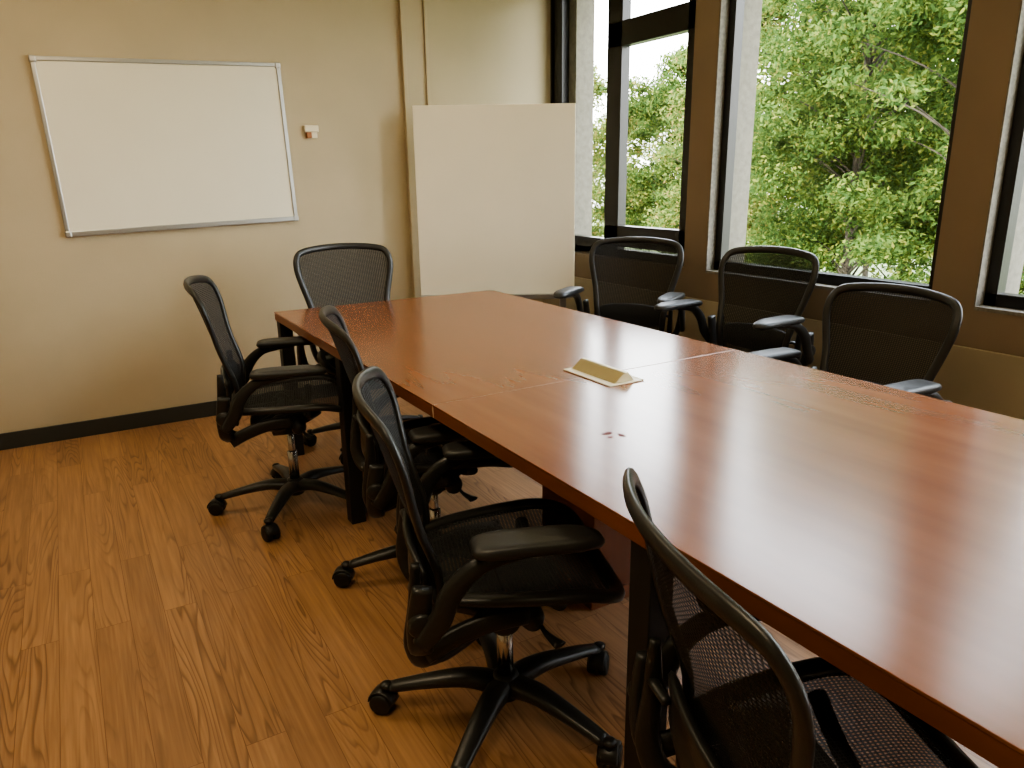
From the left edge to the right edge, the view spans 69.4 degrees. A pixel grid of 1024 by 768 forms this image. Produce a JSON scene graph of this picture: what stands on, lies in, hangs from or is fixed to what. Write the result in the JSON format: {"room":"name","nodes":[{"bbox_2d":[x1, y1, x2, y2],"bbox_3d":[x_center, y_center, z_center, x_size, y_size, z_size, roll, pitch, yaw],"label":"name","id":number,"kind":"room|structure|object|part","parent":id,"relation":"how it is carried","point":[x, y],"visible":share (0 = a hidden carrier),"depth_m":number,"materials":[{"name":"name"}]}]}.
{"room":"conference room","nodes":[
{"label":"conference room","id":0,"kind":"room"},
{"bbox_2d":[0,0,549,433],"bbox_3d":[-1.738,-1.168,4.208,5.100,2.750,0.120,-10,18,-29],"label":"wall","id":1,"kind":"structure","parent":0,"point":[92,327],"depth_m":4.21,"materials":[{"name":"paint"}]},
{"bbox_2d":[0,401,216,449],"bbox_3d":[-1.771,0.142,4.464,4.700,0.090,0.012,-10,18,-29],"label":"baseboard","id":2,"kind":"structure","parent":1,"relation":"attached to","point":[10,440],"depth_m":4.16,"materials":[{"name":"grey plastic"}]},
{"bbox_2d":[28,55,298,237],"bbox_3d":[-1.825,-1.295,4.028,1.220,0.880,0.028,-12,19,-29],"label":"whiteboard","id":3,"kind":"object","parent":1,"relation":"attached to","point":[134,145],"visible":1,"depth_m":3.99,"materials":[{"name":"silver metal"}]},
{"bbox_2d":[303,125,318,137],"bbox_3d":[-1.187,-1.492,4.371,0.084,0.072,0.030,-10,18,-29],"label":"wall thermostat","id":4,"kind":"object","parent":1,"relation":"attached to","point":[311,131],"visible":1,"depth_m":4.36,"materials":[{"name":"beige plastic"}]},
{"bbox_2d":[311,132,317,137],"bbox_3d":[-1.175,-1.480,4.393,0.034,0.036,0.012,-10,18,-29],"label":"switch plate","id":5,"kind":"object","parent":4,"relation":"attached to","point":[313,134],"depth_m":4.39,"materials":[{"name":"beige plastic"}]},
{"bbox_2d":[398,0,429,297],"bbox_3d":[-0.594,-1.345,4.776,0.175,2.750,0.035,-10,18,-29],"label":"trim","id":6,"kind":"structure","parent":1,"relation":"attached to","point":[413,33],"depth_m":4.62,"materials":[{"name":"paint"}]},
{"bbox_2d":[0,397,997,767],"bbox_3d":[-0.075,0.934,1.946,5.100,0.120,6.480,-10,18,-29],"label":"floor","id":7,"kind":"structure","parent":0,"point":[142,626],"depth_m":2.35,"materials":[{"name":"brown wood"}]},
{"bbox_2d":[183,275,366,541],"bbox_3d":[-0.979,0.047,3.075,0.664,1.003,0.703,-5,16,-15],"label":"office chair","id":8,"kind":"object","parent":7,"relation":"on","point":[280,400],"visible":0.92,"depth_m":3.04,"materials":[{"name":"black plastic"}]},
{"bbox_3d":[-1.185,-0.137,2.965,0.170,0.585,0.538,-5,16,-15],"label":"frame","id":9,"kind":"part","parent":8,"relation":"part of","materials":[{"name":"black plastic"}]},
{"bbox_3d":[-0.925,0.064,3.097,0.486,0.077,0.526,-5,16,-15],"label":"seat frame","id":10,"kind":"part","parent":8,"relation":"part of","materials":[{"name":"black plastic"}]},
{"bbox_3d":[-0.997,-0.189,3.309,0.283,0.034,0.095,-5,16,-15],"label":"armrest","id":11,"kind":"part","parent":8,"relation":"part of","materials":[{"name":"grey plastic"}]},
{"bbox_3d":[-0.843,-0.045,2.790,0.283,0.034,0.095,-5,16,-15],"label":"armrest","id":12,"kind":"part","parent":8,"relation":"part of","materials":[{"name":"grey plastic"}]},
{"bbox_3d":[-0.925,0.060,3.096,0.444,0.052,0.484,-5,16,-15],"label":"seat","id":13,"kind":"part","parent":8,"relation":"part of","materials":[{"name":"grey fabric"}]},
{"bbox_3d":[-0.939,0.268,3.150,0.029,0.255,0.029,-5,16,-15],"label":"lift rod","id":14,"kind":"part","parent":8,"relation":"part of","materials":[{"name":"silver metal"}]},
{"bbox_2d":[293,243,422,463],"bbox_3d":[-0.773,-0.189,3.852,0.686,1.030,0.669,-9,18,-27],"label":"office chair","id":15,"kind":"object","parent":7,"relation":"on","point":[335,274],"visible":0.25,"depth_m":3.94,"materials":[{"name":"black fabric"}]},
{"bbox_3d":[-0.754,-0.132,3.823,0.526,0.077,0.486,-9,18,-27],"label":"seat frame","id":16,"kind":"part","parent":15,"relation":"part of","materials":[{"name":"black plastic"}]},
{"bbox_3d":[-0.754,-0.136,3.822,0.484,0.052,0.444,-9,18,-27],"label":"seat","id":17,"kind":"part","parent":15,"relation":"part of","materials":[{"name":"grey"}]},
{"bbox_3d":[-0.887,-0.456,3.974,0.538,0.585,0.170,-9,18,-27],"label":"frame","id":18,"kind":"part","parent":15,"relation":"part of","materials":[{"name":"black plastic"}]},
{"bbox_2d":[319,305,512,587],"bbox_3d":[-0.307,0.215,2.511,0.662,0.965,0.690,-5,16,-16],"label":"office chair","id":19,"kind":"object","parent":7,"relation":"on","point":[426,437],"visible":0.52,"depth_m":2.31,"materials":[{"name":"black plastic"}]},
{"bbox_3d":[-0.515,0.049,2.399,0.170,0.585,0.538,-5,16,-16],"label":"frame","id":20,"kind":"part","parent":19,"relation":"part of","materials":[{"name":"black plastic"}]},
{"bbox_3d":[-0.271,0.424,2.580,0.029,0.255,0.029,-5,16,-16],"label":"lift rod","id":21,"kind":"part","parent":19,"relation":"part of","materials":[{"name":"silver metal"}]},
{"bbox_3d":[-0.170,0.144,2.231,0.283,0.034,0.095,-5,16,-16],"label":"armrest","id":22,"kind":"part","parent":19,"relation":"part of","materials":[{"name":"grey plastic"}]},
{"bbox_3d":[-0.257,0.219,2.527,0.486,0.077,0.526,-5,16,-16],"label":"seat frame","id":23,"kind":"part","parent":19,"relation":"part of","materials":[{"name":"black plastic"}]},
{"bbox_3d":[-0.258,0.215,2.526,0.444,0.052,0.484,-5,16,-16],"label":"seat","id":24,"kind":"part","parent":19,"relation":"part of","materials":[{"name":"grey fabric"}]},
{"bbox_2d":[352,366,624,767],"bbox_3d":[-0.041,0.421,1.836,0.680,0.925,0.676,-4,16,-10],"label":"office chair","id":25,"kind":"object","parent":7,"relation":"on","point":[497,565],"visible":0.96,"depth_m":1.75,"materials":[{"name":"black plastic"}]},
{"bbox_3d":[-0.269,0.273,1.737,0.170,0.585,0.538,-4,16,-10],"label":"frame","id":26,"kind":"part","parent":25,"relation":"part of","materials":[{"name":"black plastic"}]},
{"bbox_3d":[-0.052,0.177,2.050,0.283,0.034,0.095,-4,16,-10],"label":"armrest","id":27,"kind":"part","parent":25,"relation":"part of","materials":[{"name":"grey plastic"}]},
{"bbox_3d":[-0.005,0.427,1.833,0.444,0.052,0.484,-4,16,-10],"label":"seat","id":28,"kind":"part","parent":25,"relation":"part of","materials":[{"name":"grey fabric"}]},
{"bbox_3d":[-0.005,0.431,1.834,0.486,0.077,0.526,-4,16,-10],"label":"seat frame","id":29,"kind":"part","parent":25,"relation":"part of","materials":[{"name":"black plastic"}]},
{"bbox_3d":[0.054,0.325,1.520,0.283,0.034,0.095,-4,16,-10],"label":"armrest","id":30,"kind":"part","parent":25,"relation":"part of","materials":[{"name":"grey plastic"}]},
{"bbox_2d":[412,103,575,307],"bbox_3d":[-0.096,-0.825,4.691,0.984,1.782,0.320,-1,16,0],"label":"board","id":31,"kind":"object","parent":7,"relation":"on","point":[495,183],"visible":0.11,"depth_m":4.59,"materials":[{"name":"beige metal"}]},
{"bbox_2d":[421,293,572,298],"bbox_3d":[-0.092,-0.560,4.733,0.984,0.035,0.092,-1,16,0],"label":"tray","id":32,"kind":"object","parent":31,"relation":"on","point":[525,295],"depth_m":4.69,"materials":[{"name":"silver metal"}]},
{"bbox_2d":[553,237,684,334],"bbox_3d":[0.583,-0.238,3.953,0.675,1.030,0.681,7,18,26],"label":"office chair","id":33,"kind":"object","parent":7,"relation":"on","point":[630,276],"visible":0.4,"depth_m":4.08,"materials":[{"name":"black plastic"}]},
{"bbox_3d":[0.304,-0.496,3.982,0.095,0.034,0.283,7,18,26],"label":"armrest","id":34,"kind":"part","parent":33,"relation":"part of","materials":[{"name":"grey plastic"}]},
{"bbox_3d":[0.678,-0.514,4.099,0.538,0.585,0.170,7,18,26],"label":"frame","id":35,"kind":"part","parent":33,"relation":"part of","materials":[{"name":"black plastic"}]},
{"bbox_3d":[0.802,-0.434,3.735,0.095,0.034,0.283,7,18,26],"label":"armrest","id":36,"kind":"part","parent":33,"relation":"part of","materials":[{"name":"grey plastic"}]},
{"bbox_2d":[274,290,1023,767],"bbox_3d":[0.303,0.322,2.513,1.226,0.741,3.662,-10,18,-29],"label":"conference table","id":37,"kind":"object","parent":7,"relation":"on","point":[878,529],"visible":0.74,"depth_m":1.62,"materials":[{"name":"brown wood"}]},
{"bbox_2d":[563,358,643,386],"bbox_3d":[0.292,-0.045,2.388,0.136,0.034,0.250,-10,18,-29],"label":"hatch","id":38,"kind":"object","parent":37,"relation":"on","point":[609,376],"visible":1,"depth_m":2.35,"materials":[{"name":"gold plastic"}]},
{"bbox_3d":[0.290,-0.046,2.386,0.076,0.030,0.230,-10,18,-29],"label":"hatch lid","id":39,"kind":"part","parent":38,"relation":"part of","materials":[{"name":"gold metal"}]},
{"bbox_3d":[0.293,-0.030,2.393,0.136,0.004,0.250,-10,18,-29],"label":"hatch plate","id":40,"kind":"part","parent":38,"relation":"part of","materials":[{"name":"beige plastic"}]},
{"bbox_2d":[654,246,818,366],"bbox_3d":[0.995,-0.087,3.395,0.681,1.030,0.675,-11,19,-33],"label":"office chair","id":41,"kind":"object","parent":7,"relation":"on","point":[765,292],"visible":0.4,"depth_m":3.47,"materials":[{"name":"black plastic"}]},
{"bbox_3d":[0.794,-0.378,3.538,0.283,0.034,0.095,-11,19,-33],"label":"armrest","id":42,"kind":"part","parent":41,"relation":"part of","materials":[{"name":"grey plastic"}]},
{"bbox_3d":[1.180,-0.345,3.472,0.170,0.585,0.538,-11,19,-33],"label":"frame","id":43,"kind":"part","parent":41,"relation":"part of","materials":[{"name":"black plastic"}]},
{"bbox_3d":[1.114,-0.258,3.094,0.283,0.034,0.095,-11,19,-33],"label":"armrest","id":44,"kind":"part","parent":41,"relation":"part of","materials":[{"name":"grey plastic"}]},
{"bbox_2d":[622,467,978,767],"bbox_3d":[0.508,0.604,1.142,0.677,0.933,0.676,-4,16,-12],"label":"office chair","id":45,"kind":"object","parent":7,"relation":"on","point":[741,701],"visible":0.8,"depth_m":1.07,"materials":[{"name":"black plastic"}]},
{"bbox_3d":[0.257,0.452,1.053,0.170,0.585,0.538,-3,16,-8],"label":"frame","id":46,"kind":"part","parent":45,"relation":"part of","materials":[{"name":"black plastic"}]},
{"bbox_3d":[0.522,0.619,1.143,0.444,0.052,0.484,-3,16,-8],"label":"seat","id":47,"kind":"part","parent":45,"relation":"part of","materials":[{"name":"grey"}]},
{"bbox_3d":[0.523,0.623,1.144,0.486,0.077,0.526,-3,16,-8],"label":"seat frame","id":48,"kind":"part","parent":45,"relation":"part of","materials":[{"name":"black plastic"}]},
{"bbox_2d":[749,283,962,401],"bbox_3d":[1.169,0.150,2.672,0.681,0.960,0.675,-9,18,-27],"label":"office chair","id":49,"kind":"object","parent":7,"relation":"on","point":[897,336],"visible":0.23,"depth_m":2.72,"materials":[{"name":"black fabric"}]},
{"bbox_3d":[0.993,-0.108,2.844,0.283,0.034,0.095,-9,18,-27],"label":"armrest","id":50,"kind":"part","parent":49,"relation":"part of","materials":[{"name":"grey plastic"}]},
{"bbox_3d":[1.369,-0.070,2.739,0.170,0.585,0.538,-9,18,-27],"label":"frame","id":51,"kind":"part","parent":49,"relation":"part of","materials":[{"name":"black plastic"}]},
{"bbox_3d":[1.263,0.021,2.371,0.283,0.034,0.095,-9,18,-27],"label":"armrest","id":52,"kind":"part","parent":49,"relation":"part of","materials":[{"name":"grey plastic"}]},
{"bbox_2d":[569,0,1023,293],"bbox_3d":[1.978,0.440,3.187,0.150,6.100,6.450,-10,18,-29],"label":"pillars","id":53,"kind":"structure","parent":0,"point":[581,12],"depth_m":4.10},
{"bbox_2d":[574,0,1023,356],"bbox_3d":[1.887,-0.795,2.692,0.120,2.750,6.280,-10,18,-29],"label":"wall","id":54,"kind":"structure","parent":0,"point":[992,28],"depth_m":2.87,"materials":[{"name":"paint"}]},
{"bbox_2d":[550,0,695,265],"bbox_3d":[0.666,-1.680,4.611,0.065,1.750,1.450,-10,18,-29],"label":"frame","id":55,"kind":"object","parent":54,"relation":"attached to","point":[624,31],"visible":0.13,"depth_m":4.55,"materials":[{"name":"black metal"}]},
{"bbox_2d":[543,276,1023,419],"bbox_3d":[1.847,0.207,2.932,0.015,0.690,6.268,-10,18,-29],"label":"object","id":56,"kind":"structure","parent":54,"relation":"attached to","point":[990,381],"depth_m":2.92,"materials":[{"name":"paint"}]},
{"bbox_2d":[714,0,971,289],"bbox_3d":[1.450,-1.337,3.349,0.060,1.750,1.260,-10,18,-29],"label":"frame","id":57,"kind":"object","parent":54,"relation":"attached to","point":[736,10],"visible":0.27,"depth_m":3.78,"materials":[{"name":"black"}]},
{"bbox_2d":[705,0,1023,316],"bbox_3d":[2.131,-1.000,2.136,0.064,1.762,4.120,-10,18,-29],"label":"trim","id":58,"kind":"structure","parent":54,"relation":"attached to","point":[1018,50],"depth_m":2.86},
{"bbox_2d":[983,52,1023,309],"bbox_3d":[2.184,-1.015,2.164,0.060,1.750,1.260,-10,18,-29],"label":"frame","id":59,"kind":"object","parent":54,"relation":"attached to","point":[995,295],"visible":1,"depth_m":2.79,"materials":[{"name":"black metal"}]},
{"label":"outside","id":60,"kind":"structure","parent":0,"visible":0},
{"bbox_2d":[592,206,1022,281],"bbox_3d":[44.716,-9.955,49.157,120.000,0.599,120.000,-10,18,-29],"label":"lawn","id":61,"kind":"structure","parent":60,"point":[859,270],"depth_m":34.00,"materials":[{"name":"green plant"}]},
{"bbox_2d":[591,61,656,236],"bbox_3d":[2.243,-5.505,22.175,4.344,7.870,3.639,-13,20,-36],"label":"deciduous tree","id":62,"kind":"object","parent":61,"relation":"on","point":[598,195],"visible":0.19,"depth_m":21.41,"materials":[{"name":"green plant"}]},
{"bbox_2d":[592,83,677,225],"bbox_3d":[5.638,-7.348,28.307,6.355,8.000,6.388,-7,17,-20],"label":"deciduous tree","id":63,"kind":"object","parent":61,"relation":"on","point":[634,161],"visible":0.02,"depth_m":26.64,"materials":[{"name":"green plant"}]},
{"bbox_2d":[625,43,774,228],"bbox_3d":[5.358,-5.604,21.621,4.799,8.271,4.525,4,16,17],"label":"deciduous tree","id":64,"kind":"object","parent":61,"relation":"on","point":[647,108],"visible":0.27,"depth_m":20.91,"materials":[{"name":"green plant"}]},
{"bbox_2d":[641,0,906,245],"bbox_3d":[6.016,-4.776,17.184,5.024,9.060,5.639,-7,17,-22],"label":"deciduous tree","id":65,"kind":"object","parent":61,"relation":"on","point":[771,19],"visible":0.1,"depth_m":17.05,"materials":[{"name":"green plant"}]},
{"bbox_2d":[745,0,959,281],"bbox_3d":[6.009,-4.642,13.203,5.362,10.954,5.281,-15,21,-40],"label":"deciduous tree","id":66,"kind":"object","parent":61,"relation":"on","point":[839,136],"visible":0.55,"depth_m":12.66,"materials":[{"name":"green plant"}]},
{"bbox_2d":[777,59,953,276],"bbox_3d":[12.598,-6.973,25.106,7.639,8.810,7.729,3,16,15],"label":"deciduous tree","id":67,"kind":"object","parent":61,"relation":"on","point":[865,273],"visible":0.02,"depth_m":25.92,"materials":[{"name":"green plant"}]},
{"bbox_2d":[788,0,959,280],"bbox_3d":[10.069,-5.369,17.822,7.040,9.739,6.874,0,16,5],"label":"deciduous tree","id":68,"kind":"object","parent":61,"relation":"on","point":[898,58],"visible":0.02,"depth_m":16.32,"materials":[{"name":"green plant"}]},
{"bbox_2d":[809,0,1023,294],"bbox_3d":[6.779,-4.127,10.198,4.721,11.567,4.590,-6,16,-17],"label":"deciduous tree","id":69,"kind":"object","parent":61,"relation":"on","point":[930,200],"visible":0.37,"depth_m":10.98,"materials":[{"name":"green plant"}]},
{"bbox_2d":[917,5,1022,281],"bbox_3d":[11.423,-4.740,15.014,6.517,10.007,7.299,-10,18,-29],"label":"deciduous tree","id":70,"kind":"object","parent":61,"relation":"on","point":[954,5],"visible":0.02,"depth_m":14.62,"materials":[{"name":"green plant"}]}
]}

